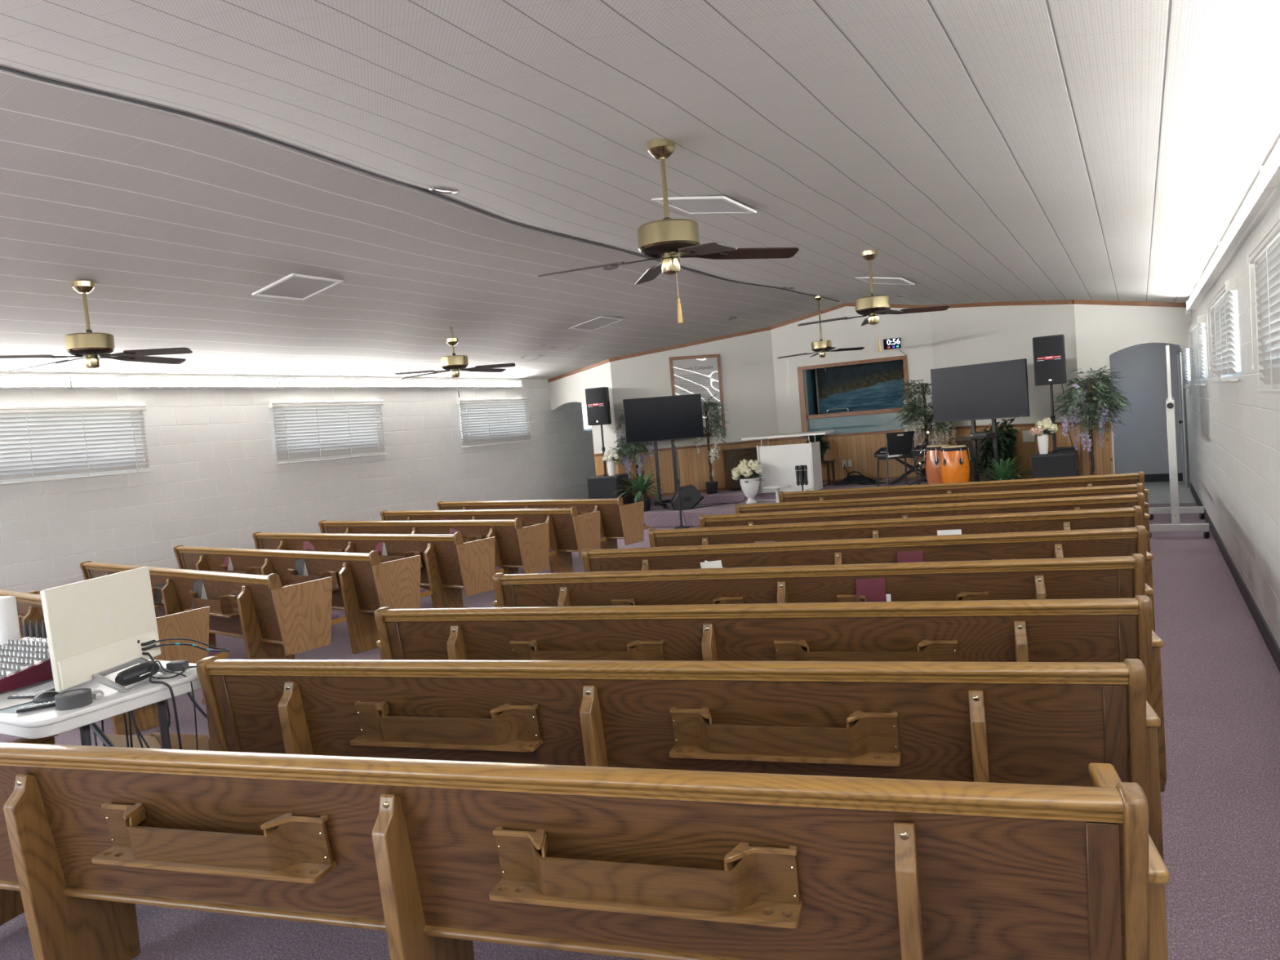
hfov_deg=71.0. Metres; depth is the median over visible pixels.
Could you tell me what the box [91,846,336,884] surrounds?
shelf
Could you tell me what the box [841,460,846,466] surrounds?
wall outlet
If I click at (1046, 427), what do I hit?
flower vase
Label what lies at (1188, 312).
detector
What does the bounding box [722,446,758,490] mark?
wooden chest
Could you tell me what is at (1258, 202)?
strip light
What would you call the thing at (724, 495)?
floor
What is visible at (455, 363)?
ceiling fan
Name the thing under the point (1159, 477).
baseboard
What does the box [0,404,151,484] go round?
window blind
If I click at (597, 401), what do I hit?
loudspeaker
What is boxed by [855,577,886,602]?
hymnal
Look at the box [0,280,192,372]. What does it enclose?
ceiling fan
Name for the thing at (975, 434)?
bracket
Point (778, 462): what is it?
lectern
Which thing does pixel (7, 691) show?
paper sheet
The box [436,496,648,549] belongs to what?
pew
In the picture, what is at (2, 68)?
trim
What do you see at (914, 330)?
wall
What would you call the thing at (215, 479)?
wall
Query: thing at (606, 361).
trim
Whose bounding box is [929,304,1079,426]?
wall
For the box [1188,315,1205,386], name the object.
window blind
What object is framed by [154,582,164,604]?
hymnal
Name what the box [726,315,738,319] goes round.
recessed light
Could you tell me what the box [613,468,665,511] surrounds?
potted palm
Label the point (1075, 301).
trim
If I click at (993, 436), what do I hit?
shelf
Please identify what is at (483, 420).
window blind
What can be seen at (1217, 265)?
strip light
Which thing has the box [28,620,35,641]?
plug
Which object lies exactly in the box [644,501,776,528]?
floor
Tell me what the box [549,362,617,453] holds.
wall
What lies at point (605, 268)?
recessed light
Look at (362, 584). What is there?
pew
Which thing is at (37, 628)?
plug
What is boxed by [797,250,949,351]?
ceiling fan
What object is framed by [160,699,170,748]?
hanging cable
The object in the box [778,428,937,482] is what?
wood wainscoting
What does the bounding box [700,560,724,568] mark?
folded papers
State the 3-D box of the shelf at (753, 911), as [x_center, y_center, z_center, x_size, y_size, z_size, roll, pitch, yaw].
[0.001,0.973,2.078,0.738,0.013,0.098,-4,4,18]
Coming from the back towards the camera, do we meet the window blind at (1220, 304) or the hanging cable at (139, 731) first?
the window blind at (1220, 304)
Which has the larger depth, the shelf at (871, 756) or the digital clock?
the digital clock
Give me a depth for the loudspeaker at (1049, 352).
11.48 m
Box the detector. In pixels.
[1185,308,1191,315]
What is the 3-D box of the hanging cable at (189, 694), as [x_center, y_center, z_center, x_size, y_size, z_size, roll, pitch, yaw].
[-1.885,0.970,3.938,0.353,0.239,0.064,-3,4,29]
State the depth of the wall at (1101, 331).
11.60 m
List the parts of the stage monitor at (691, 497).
handle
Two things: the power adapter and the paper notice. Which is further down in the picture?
the power adapter
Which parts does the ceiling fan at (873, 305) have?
blade, blade, vent plate, blade, blade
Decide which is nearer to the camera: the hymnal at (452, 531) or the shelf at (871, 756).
the shelf at (871, 756)
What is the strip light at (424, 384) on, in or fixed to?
attached to the wall at (215, 479)
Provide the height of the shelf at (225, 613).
0.013 m
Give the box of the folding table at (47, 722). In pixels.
[0,658,201,749]
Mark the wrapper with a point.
(96, 694)
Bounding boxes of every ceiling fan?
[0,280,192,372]
[394,326,515,397]
[536,138,799,323]
[777,295,864,371]
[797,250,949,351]
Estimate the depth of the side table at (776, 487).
13.64 m
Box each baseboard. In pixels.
[1144,472,1182,482]
[1190,483,1279,671]
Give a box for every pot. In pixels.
[632,497,650,511]
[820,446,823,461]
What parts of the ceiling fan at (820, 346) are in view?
blade, vent plate, blade, blade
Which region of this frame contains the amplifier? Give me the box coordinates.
[1056,445,1076,451]
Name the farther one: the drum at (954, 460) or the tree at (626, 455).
the tree at (626, 455)
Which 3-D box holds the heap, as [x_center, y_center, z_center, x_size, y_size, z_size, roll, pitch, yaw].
[3.570,0.042,14.781,1.101,0.042,0.546,-3,4,29]
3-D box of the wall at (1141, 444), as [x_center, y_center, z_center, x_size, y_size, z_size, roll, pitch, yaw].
[8.435,-1.268,14.911,1.405,2.600,0.150,-3,4,29]
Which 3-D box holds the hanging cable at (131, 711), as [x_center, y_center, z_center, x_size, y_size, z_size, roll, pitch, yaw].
[-2.321,1.198,4.283,0.166,0.698,0.239,-3,4,29]
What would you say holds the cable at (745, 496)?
on the floor at (658, 516)
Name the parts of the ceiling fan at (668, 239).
blade, blade, vent plate, blade, blade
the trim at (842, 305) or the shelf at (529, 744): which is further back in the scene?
the trim at (842, 305)
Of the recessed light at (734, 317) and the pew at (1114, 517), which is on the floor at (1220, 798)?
the pew at (1114, 517)
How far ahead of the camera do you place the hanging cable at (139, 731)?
4.17 m
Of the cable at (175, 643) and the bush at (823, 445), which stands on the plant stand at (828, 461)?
the bush at (823, 445)
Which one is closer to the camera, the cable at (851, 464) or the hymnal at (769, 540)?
the hymnal at (769, 540)
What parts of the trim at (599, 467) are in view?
cap rail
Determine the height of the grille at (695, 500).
0.169 m
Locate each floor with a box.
[0,480,1279,959]
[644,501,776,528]
[647,478,928,505]
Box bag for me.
[838,471,874,483]
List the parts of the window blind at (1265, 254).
pull cord, rail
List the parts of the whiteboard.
board frame, clamp knob, post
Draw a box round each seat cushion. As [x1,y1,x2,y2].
[208,648,218,656]
[331,613,340,619]
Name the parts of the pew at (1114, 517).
post, rail, panel, post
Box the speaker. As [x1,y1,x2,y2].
[115,660,159,686]
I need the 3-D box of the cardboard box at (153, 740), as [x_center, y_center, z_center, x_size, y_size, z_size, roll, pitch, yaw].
[-2.449,1.384,4.548,0.380,0.302,0.338,-3,4,20]
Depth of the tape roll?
3.28 m
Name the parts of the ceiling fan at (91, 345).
blade, blade, vent plate, blade, blade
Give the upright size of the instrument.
0.576 m
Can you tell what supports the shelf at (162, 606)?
attached to the pew at (274, 621)
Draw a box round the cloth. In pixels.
[887,453,902,457]
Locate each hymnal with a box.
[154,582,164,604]
[191,579,207,608]
[222,555,233,572]
[293,558,308,584]
[302,541,315,551]
[375,541,387,563]
[448,528,459,534]
[754,540,774,542]
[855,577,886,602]
[885,594,891,601]
[896,551,923,562]
[937,528,961,535]
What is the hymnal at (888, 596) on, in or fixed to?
in the pew at (1115, 576)
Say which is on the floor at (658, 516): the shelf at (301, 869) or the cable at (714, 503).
the cable at (714, 503)
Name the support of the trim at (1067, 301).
attached to the wall at (966, 335)
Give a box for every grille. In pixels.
[587,477,618,498]
[692,496,704,508]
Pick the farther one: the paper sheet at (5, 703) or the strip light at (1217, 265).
the strip light at (1217, 265)
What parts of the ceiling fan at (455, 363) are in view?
blade, blade, vent plate, blade, blade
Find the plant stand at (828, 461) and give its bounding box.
[821,459,835,484]
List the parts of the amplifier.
panel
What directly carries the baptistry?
attached to the wall at (914, 330)
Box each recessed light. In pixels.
[428,186,457,193]
[602,265,620,270]
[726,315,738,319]
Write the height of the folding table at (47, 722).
0.740 m
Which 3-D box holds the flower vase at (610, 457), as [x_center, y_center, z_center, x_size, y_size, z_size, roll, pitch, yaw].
[-0.489,-0.296,14.964,0.300,0.449,0.261,-3,4,29]
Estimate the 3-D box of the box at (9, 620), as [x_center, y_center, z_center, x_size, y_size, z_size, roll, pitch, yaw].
[-3.108,0.710,4.276,0.320,0.302,0.100,-4,4,18]
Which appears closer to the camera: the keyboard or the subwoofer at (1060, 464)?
the keyboard
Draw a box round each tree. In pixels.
[610,409,653,498]
[690,393,729,493]
[893,379,957,481]
[1049,364,1133,475]
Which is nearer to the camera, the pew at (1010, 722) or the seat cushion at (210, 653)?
the pew at (1010, 722)
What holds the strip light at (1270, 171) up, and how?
attached to the wall at (1233, 428)
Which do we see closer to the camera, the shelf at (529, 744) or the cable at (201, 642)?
the shelf at (529, 744)
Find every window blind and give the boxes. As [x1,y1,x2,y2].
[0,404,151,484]
[267,400,386,464]
[455,397,532,448]
[1179,346,1189,388]
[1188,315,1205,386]
[1206,278,1238,382]
[1248,214,1279,394]
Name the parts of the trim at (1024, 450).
cap rail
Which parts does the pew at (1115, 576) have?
armrest, post, rail, panel, post, panel, armrest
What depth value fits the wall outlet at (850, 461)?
15.39 m
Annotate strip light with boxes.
[0,376,71,388]
[67,377,279,388]
[275,378,420,388]
[417,379,521,387]
[1186,283,1209,310]
[1198,246,1234,289]
[1218,167,1279,257]
[1260,137,1279,189]
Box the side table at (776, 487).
[763,484,791,502]
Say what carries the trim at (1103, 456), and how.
attached to the wall at (1101, 331)
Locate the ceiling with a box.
[0,0,1279,379]
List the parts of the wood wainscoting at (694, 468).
cap rail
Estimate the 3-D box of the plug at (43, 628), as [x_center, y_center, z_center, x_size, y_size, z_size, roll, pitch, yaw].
[-2.652,0.677,3.995,0.021,0.100,0.021,-3,4,29]
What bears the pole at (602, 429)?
on the subwoofer at (600, 486)
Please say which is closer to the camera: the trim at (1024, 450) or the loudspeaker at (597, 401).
the trim at (1024, 450)
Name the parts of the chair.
leg, leg, seat, backrest, leg, leg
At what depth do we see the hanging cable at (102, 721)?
4.32 m
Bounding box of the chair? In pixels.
[877,431,919,486]
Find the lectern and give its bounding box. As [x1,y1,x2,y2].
[741,430,835,502]
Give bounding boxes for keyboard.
[7,680,55,698]
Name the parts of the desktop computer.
stand frame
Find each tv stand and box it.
[653,440,677,508]
[951,418,998,481]
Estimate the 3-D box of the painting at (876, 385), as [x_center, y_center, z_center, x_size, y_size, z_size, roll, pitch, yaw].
[3.810,-1.600,15.531,1.550,0.890,0.032,-3,4,29]
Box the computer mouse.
[32,690,60,703]
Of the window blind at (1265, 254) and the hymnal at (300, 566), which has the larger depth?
the hymnal at (300, 566)
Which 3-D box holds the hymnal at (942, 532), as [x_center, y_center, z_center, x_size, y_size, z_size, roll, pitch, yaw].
[2.171,0.444,6.286,0.161,0.193,0.056,-4,3,17]
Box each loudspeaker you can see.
[585,386,611,426]
[1032,334,1066,385]
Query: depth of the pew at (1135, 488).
7.79 m
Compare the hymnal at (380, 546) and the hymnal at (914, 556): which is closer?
the hymnal at (914, 556)
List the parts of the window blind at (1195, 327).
rail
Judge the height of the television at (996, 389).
0.760 m
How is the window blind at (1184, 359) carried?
attached to the wall at (1233, 428)
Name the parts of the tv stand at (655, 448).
post, post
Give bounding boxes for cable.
[93,731,97,746]
[101,720,105,746]
[123,712,128,747]
[128,711,133,747]
[129,710,143,747]
[129,711,150,748]
[147,653,182,749]
[151,666,195,679]
[154,660,198,750]
[155,638,226,649]
[155,642,229,652]
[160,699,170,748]
[186,692,207,719]
[666,496,746,510]
[697,502,738,505]
[851,463,890,480]
[1061,383,1073,446]
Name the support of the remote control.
on the folding table at (47, 722)
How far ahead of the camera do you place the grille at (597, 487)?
14.89 m
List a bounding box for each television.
[622,393,704,444]
[930,358,1029,422]
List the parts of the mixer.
knob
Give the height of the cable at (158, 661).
0.788 m
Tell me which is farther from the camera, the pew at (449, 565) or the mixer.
the pew at (449, 565)
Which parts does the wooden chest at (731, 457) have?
panel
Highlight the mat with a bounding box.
[0,701,43,712]
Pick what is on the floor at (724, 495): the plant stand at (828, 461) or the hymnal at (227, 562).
the plant stand at (828, 461)
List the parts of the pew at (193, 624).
rail, panel, armrest, panel, seat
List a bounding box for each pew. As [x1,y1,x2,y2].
[0,589,228,735]
[0,733,1169,959]
[80,560,346,659]
[173,545,432,653]
[195,656,1165,893]
[252,532,504,608]
[318,517,556,598]
[374,595,1166,791]
[380,506,606,573]
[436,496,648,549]
[492,553,1154,631]
[582,525,1155,632]
[648,505,1147,551]
[698,492,1151,553]
[734,482,1148,513]
[777,471,1150,535]
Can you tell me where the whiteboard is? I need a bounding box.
[1148,345,1209,538]
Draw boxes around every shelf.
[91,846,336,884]
[154,604,164,608]
[183,608,239,617]
[283,584,341,591]
[350,734,542,752]
[488,878,802,928]
[669,745,900,766]
[741,430,835,439]
[951,435,995,439]
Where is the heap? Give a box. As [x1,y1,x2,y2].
[822,479,887,485]
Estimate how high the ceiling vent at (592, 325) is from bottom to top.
0.112 m
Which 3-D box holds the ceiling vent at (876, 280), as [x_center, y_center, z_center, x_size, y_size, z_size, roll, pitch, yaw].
[2.942,-2.386,10.756,0.535,0.112,0.700,-3,4,29]
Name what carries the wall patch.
attached to the wall at (914, 330)
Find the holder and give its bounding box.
[795,465,808,490]
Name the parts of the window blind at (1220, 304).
pull cord, rail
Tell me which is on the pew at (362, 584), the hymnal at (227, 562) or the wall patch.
the hymnal at (227, 562)
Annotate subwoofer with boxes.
[586,473,633,504]
[1031,450,1079,478]
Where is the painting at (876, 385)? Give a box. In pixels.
[814,360,905,413]
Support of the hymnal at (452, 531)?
on the pew at (517, 546)
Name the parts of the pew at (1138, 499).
post, rail, panel, post, armrest, panel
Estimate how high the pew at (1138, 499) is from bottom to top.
0.810 m
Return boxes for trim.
[0,66,839,302]
[547,358,609,382]
[593,452,619,475]
[609,326,770,361]
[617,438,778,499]
[770,302,845,329]
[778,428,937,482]
[845,302,928,308]
[928,299,1074,307]
[936,421,1083,479]
[1073,299,1186,307]
[1080,419,1113,475]
[1107,355,1115,474]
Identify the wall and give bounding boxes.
[0,373,595,595]
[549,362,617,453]
[609,329,778,502]
[770,306,933,438]
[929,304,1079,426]
[1074,304,1192,462]
[1109,342,1182,474]
[1180,195,1279,648]
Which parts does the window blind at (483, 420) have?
rail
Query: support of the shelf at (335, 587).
attached to the pew at (362, 584)
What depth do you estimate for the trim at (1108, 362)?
11.73 m
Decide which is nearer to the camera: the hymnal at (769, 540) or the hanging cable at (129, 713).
the hanging cable at (129, 713)
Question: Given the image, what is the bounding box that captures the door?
[1177,348,1189,487]
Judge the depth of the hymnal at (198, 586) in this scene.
6.63 m
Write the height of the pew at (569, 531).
0.820 m
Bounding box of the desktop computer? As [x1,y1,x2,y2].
[40,566,173,693]
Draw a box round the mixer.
[0,637,53,693]
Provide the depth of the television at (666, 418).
14.78 m
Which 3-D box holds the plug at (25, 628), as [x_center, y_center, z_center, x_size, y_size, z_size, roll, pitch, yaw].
[-2.788,0.684,4.072,0.021,0.100,0.021,-3,4,29]
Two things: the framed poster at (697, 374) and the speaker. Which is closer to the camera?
the speaker
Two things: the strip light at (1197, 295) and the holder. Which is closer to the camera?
the strip light at (1197, 295)
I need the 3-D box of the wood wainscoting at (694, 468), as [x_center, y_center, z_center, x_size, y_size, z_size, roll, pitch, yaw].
[1.083,-0.192,15.717,2.937,0.840,0.036,-5,3,-12]
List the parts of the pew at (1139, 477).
post, rail, panel, post, panel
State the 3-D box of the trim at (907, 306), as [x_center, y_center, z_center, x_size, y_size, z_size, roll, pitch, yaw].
[4.091,-2.898,14.877,1.370,0.304,0.022,-3,4,29]
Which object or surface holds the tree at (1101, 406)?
on the floor at (658, 516)
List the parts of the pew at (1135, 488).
post, panel, post, panel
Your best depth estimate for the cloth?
13.62 m
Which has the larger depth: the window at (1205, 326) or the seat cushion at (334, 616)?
the window at (1205, 326)
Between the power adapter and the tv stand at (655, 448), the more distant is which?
the tv stand at (655, 448)
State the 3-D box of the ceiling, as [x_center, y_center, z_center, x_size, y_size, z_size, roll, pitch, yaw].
[-0.515,-1.820,7.970,10.155,0.885,20.500,-3,4,29]
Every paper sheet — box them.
[0,691,22,694]
[0,692,32,709]
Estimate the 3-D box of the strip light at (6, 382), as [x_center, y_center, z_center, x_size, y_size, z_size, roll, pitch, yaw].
[-6.171,-0.841,7.693,0.090,0.112,2.432,-3,4,29]
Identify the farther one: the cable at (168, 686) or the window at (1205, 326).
the window at (1205, 326)
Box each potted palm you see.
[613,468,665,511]
[973,455,1031,481]
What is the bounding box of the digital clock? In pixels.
[883,337,906,355]
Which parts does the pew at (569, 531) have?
post, rail, panel, rail, panel, seat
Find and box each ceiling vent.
[251,273,343,300]
[568,316,623,331]
[651,195,756,213]
[854,276,914,284]
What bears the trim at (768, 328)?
attached to the wall at (747, 368)
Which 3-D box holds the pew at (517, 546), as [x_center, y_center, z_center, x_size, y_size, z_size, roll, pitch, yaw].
[-2.317,0.802,9.841,3.255,0.820,0.693,-2,4,36]
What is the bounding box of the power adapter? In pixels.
[163,659,193,674]
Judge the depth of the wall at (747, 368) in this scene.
15.79 m
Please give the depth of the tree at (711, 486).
15.16 m
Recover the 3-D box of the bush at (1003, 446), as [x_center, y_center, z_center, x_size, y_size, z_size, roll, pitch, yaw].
[5.062,-0.345,12.640,0.724,1.087,0.691,-5,3,1]
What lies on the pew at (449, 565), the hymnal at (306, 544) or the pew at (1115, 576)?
the hymnal at (306, 544)
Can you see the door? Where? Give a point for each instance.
(1183, 421)
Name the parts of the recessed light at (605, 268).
bulb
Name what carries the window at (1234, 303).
in the wall at (1233, 428)
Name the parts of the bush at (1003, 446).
stem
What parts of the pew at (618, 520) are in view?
post, rail, panel, rail, panel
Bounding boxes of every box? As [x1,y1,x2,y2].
[0,595,20,645]
[96,732,210,751]
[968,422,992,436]
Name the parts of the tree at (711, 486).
pot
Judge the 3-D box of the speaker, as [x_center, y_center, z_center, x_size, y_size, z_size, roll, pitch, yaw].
[-2.015,0.776,3.601,0.068,0.068,0.200,-4,3,11]
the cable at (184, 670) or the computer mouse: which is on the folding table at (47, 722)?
the cable at (184, 670)
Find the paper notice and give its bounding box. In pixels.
[1022,430,1034,441]
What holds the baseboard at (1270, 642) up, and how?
attached to the wall at (1233, 428)
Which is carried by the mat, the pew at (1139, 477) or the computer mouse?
the computer mouse
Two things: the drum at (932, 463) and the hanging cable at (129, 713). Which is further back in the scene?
the drum at (932, 463)
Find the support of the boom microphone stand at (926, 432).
on the floor at (724, 495)
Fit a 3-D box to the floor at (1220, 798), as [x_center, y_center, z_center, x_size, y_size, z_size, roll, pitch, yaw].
[-0.196,1.183,8.278,10.155,0.100,20.600,-3,4,29]
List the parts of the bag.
handle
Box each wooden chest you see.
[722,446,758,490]
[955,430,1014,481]
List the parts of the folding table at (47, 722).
leg, leg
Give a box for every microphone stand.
[672,441,693,528]
[908,422,934,484]
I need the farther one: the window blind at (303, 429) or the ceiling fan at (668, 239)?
the window blind at (303, 429)
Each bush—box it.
[805,434,831,461]
[967,417,1019,479]
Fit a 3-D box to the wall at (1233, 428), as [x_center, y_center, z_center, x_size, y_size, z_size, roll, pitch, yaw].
[3.999,-0.441,5.715,0.200,2.750,20.700,-3,4,29]
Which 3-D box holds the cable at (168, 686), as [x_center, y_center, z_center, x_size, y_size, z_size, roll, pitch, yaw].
[-1.923,1.113,3.631,0.302,0.785,0.096,-2,4,38]
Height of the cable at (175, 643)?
0.103 m
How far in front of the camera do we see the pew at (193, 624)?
5.42 m
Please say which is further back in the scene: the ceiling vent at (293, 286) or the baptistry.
the baptistry
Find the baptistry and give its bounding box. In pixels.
[797,355,909,436]
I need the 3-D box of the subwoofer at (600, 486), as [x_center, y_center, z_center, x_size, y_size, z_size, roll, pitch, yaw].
[-0.503,0.213,15.162,0.576,0.585,0.580,-3,4,23]
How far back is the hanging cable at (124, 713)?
4.21 m
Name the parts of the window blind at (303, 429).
rail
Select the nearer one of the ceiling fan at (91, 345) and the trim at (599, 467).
the ceiling fan at (91, 345)
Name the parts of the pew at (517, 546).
post, rail, panel, rail, panel, seat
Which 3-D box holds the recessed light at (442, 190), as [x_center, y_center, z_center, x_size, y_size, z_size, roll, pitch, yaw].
[-1.360,-1.999,6.192,0.193,0.043,0.195,-2,4,36]
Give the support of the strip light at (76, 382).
attached to the wall at (215, 479)
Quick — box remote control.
[16,700,55,713]
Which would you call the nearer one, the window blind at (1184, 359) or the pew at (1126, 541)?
the pew at (1126, 541)
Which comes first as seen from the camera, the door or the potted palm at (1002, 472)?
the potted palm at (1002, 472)
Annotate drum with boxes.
[923,444,950,484]
[939,444,970,483]
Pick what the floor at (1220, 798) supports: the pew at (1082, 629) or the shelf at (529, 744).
the pew at (1082, 629)
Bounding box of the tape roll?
[54,688,93,711]
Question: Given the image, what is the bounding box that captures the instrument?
[874,444,937,484]
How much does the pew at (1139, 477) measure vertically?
0.810 m
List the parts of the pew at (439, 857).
panel, armrest, rail, rail, armrest, panel, post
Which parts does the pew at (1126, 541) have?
post, rail, panel, post, armrest, panel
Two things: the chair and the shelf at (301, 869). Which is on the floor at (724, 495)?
the chair
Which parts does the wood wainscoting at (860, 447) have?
cap rail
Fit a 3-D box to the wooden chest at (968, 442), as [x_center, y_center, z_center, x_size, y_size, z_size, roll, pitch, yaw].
[5.120,-0.348,13.344,0.380,0.740,0.810,-6,4,-19]
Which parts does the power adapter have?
plate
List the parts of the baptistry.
grab rail, glass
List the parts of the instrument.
stand leg, stand leg, stand leg, stand leg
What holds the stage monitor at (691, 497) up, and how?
on the floor at (658, 516)
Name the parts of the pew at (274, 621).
post, rail, panel, rail, panel, seat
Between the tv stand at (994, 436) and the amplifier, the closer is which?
the amplifier
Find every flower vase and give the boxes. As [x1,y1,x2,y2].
[602,448,618,475]
[1029,417,1057,453]
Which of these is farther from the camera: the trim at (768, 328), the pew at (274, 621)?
the trim at (768, 328)
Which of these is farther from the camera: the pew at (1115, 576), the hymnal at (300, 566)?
the hymnal at (300, 566)
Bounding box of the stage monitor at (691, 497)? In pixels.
[670,484,704,509]
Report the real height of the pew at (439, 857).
0.810 m
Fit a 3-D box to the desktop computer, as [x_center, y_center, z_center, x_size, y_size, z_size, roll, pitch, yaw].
[-2.062,0.599,3.576,0.196,0.435,0.535,-4,3,11]
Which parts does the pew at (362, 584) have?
post, rail, panel, rail, panel, seat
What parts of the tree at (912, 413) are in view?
pot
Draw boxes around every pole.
[600,424,607,475]
[1049,384,1057,452]
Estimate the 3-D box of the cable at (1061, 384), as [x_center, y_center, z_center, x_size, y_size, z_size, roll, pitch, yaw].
[5.593,-0.891,11.729,0.053,0.919,0.159,-6,4,-18]
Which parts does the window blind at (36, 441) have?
rail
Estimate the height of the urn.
0.709 m
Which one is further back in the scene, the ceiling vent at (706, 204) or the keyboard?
the ceiling vent at (706, 204)
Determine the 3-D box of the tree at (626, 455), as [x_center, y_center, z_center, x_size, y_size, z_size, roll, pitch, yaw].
[-0.086,-0.401,15.226,0.858,1.733,0.658,-6,4,-22]
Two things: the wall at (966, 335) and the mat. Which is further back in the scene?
the wall at (966, 335)
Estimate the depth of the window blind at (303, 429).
11.51 m
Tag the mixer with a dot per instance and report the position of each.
(24, 664)
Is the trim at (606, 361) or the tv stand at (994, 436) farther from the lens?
the trim at (606, 361)
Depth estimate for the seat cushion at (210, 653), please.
5.53 m
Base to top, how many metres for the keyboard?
0.018 m
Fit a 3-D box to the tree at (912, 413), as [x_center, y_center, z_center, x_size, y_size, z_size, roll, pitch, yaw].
[4.511,-0.788,14.169,0.944,1.619,0.916,-5,3,-7]
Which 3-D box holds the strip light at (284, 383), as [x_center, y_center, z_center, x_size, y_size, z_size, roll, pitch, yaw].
[-3.807,-1.284,11.939,0.090,0.112,2.432,-3,4,29]
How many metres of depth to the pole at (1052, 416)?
11.68 m
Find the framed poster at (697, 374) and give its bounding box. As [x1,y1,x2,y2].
[669,354,725,436]
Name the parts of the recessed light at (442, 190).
bulb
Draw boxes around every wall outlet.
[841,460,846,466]
[848,459,852,466]
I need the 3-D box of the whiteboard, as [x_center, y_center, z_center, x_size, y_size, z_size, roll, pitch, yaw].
[5.844,-0.451,9.842,0.570,1.992,1.602,-3,4,31]
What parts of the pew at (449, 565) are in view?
post, rail, panel, rail, panel, seat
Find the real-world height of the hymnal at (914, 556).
0.203 m
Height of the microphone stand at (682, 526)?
1.340 m
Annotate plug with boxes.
[22,619,29,641]
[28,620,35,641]
[35,620,42,642]
[41,621,47,642]
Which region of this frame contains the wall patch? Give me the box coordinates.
[786,360,790,395]
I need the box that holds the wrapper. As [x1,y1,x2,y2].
[91,689,104,699]
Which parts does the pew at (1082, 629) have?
armrest, panel, post, rail, panel, post, armrest, panel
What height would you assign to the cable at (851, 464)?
0.299 m
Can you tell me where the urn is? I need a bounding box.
[731,458,765,503]
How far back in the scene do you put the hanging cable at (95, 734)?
4.38 m
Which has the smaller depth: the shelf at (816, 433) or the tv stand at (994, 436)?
the tv stand at (994, 436)
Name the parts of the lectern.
foot plate, panel, panel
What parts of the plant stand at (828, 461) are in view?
leg, leg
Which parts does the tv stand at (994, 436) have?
post, post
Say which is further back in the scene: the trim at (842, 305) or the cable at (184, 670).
the trim at (842, 305)
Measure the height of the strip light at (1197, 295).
0.112 m
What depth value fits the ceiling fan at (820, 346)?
13.91 m
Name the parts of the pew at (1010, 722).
panel, post, rail, panel, post, armrest, panel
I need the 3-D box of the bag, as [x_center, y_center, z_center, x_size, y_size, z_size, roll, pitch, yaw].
[3.594,-0.051,14.980,0.684,0.207,0.200,-3,4,29]
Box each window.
[1204,326,1207,375]
[1231,297,1240,376]

